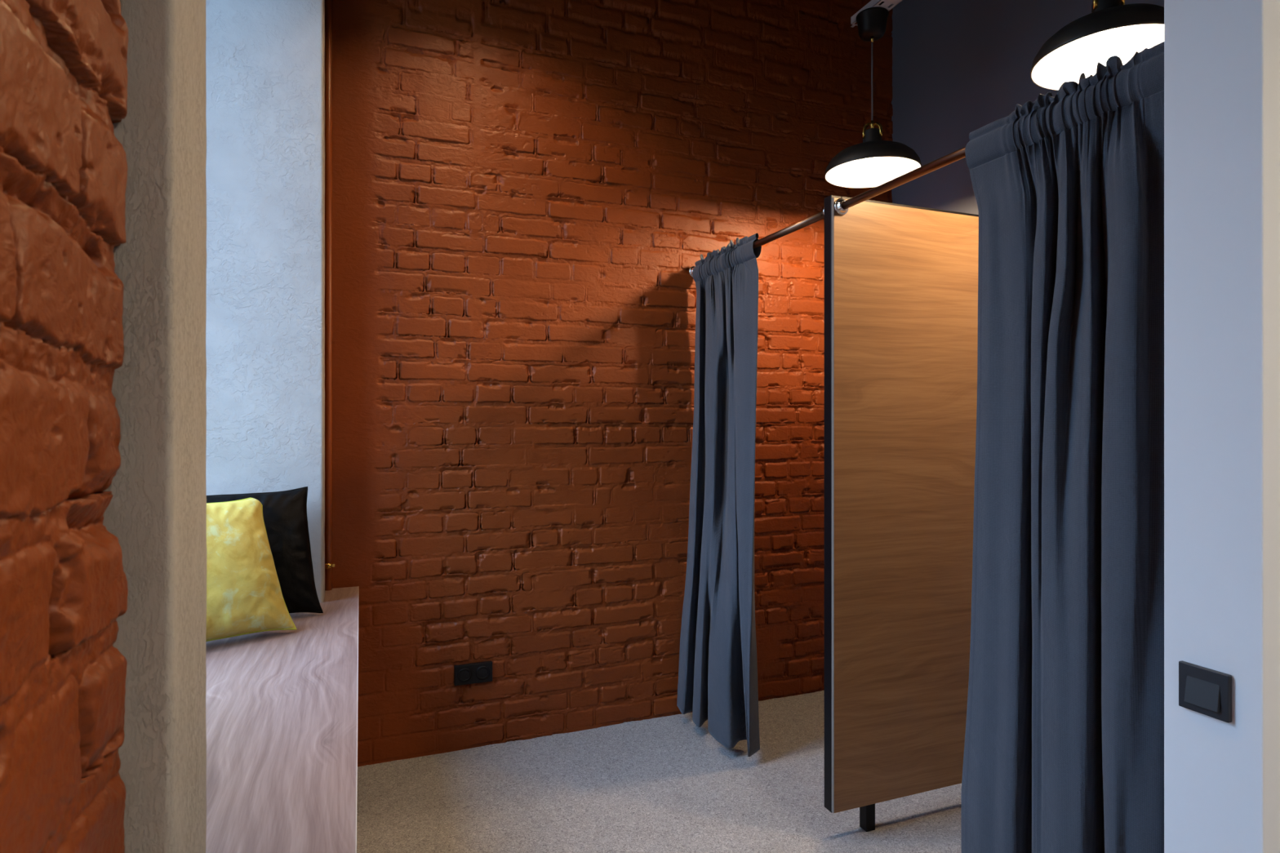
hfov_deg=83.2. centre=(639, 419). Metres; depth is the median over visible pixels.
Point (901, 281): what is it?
divider
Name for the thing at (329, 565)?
pipe
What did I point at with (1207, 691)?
light switch
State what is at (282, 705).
window bench
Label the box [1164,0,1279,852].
wall
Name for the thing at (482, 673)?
outlet
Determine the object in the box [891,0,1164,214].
wall
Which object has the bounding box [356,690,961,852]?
floor
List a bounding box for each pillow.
[205,497,296,641]
[206,486,323,613]
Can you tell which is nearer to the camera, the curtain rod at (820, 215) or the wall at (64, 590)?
the wall at (64, 590)
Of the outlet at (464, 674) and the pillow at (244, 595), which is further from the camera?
the outlet at (464, 674)
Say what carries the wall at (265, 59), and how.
attached to the wall window
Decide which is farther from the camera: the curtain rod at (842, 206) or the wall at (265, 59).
the wall at (265, 59)
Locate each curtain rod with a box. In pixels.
[688,207,824,277]
[834,146,965,215]
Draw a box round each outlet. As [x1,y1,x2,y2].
[457,667,471,682]
[475,666,489,679]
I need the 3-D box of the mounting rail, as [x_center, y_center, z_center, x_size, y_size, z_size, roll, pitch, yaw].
[1.203,-2.027,2.329,0.082,0.726,1.572,0,0,-21]
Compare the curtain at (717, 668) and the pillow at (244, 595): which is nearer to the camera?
the pillow at (244, 595)
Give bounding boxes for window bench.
[205,586,358,852]
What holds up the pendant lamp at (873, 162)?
hanging from the mounting rail
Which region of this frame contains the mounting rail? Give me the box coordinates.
[850,0,902,27]
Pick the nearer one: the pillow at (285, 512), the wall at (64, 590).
the wall at (64, 590)
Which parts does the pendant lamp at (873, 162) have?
brass arm, cord, bulb, lamp shade, brass arm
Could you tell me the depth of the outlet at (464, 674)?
2.96 m
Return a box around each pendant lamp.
[824,6,921,188]
[1030,0,1164,90]
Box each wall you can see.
[0,0,128,852]
[102,0,206,852]
[205,0,324,602]
[332,0,893,766]
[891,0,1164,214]
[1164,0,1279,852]
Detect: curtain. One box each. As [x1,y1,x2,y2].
[676,233,761,756]
[960,41,1164,852]
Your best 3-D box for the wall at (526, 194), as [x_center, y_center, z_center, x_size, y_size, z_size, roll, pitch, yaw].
[-0.032,-0.517,3.259,2.940,3.794,0.038,0,0,-21]
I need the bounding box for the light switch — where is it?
[1178,660,1231,722]
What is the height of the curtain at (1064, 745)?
2.073 m
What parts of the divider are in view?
leg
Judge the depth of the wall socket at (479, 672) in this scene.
2.98 m
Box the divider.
[824,195,978,831]
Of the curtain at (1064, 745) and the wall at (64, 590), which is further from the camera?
the curtain at (1064, 745)
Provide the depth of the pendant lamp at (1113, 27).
2.02 m
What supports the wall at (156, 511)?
attached to the wall window
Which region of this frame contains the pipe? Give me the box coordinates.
[324,0,334,591]
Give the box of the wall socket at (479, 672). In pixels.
[453,660,492,685]

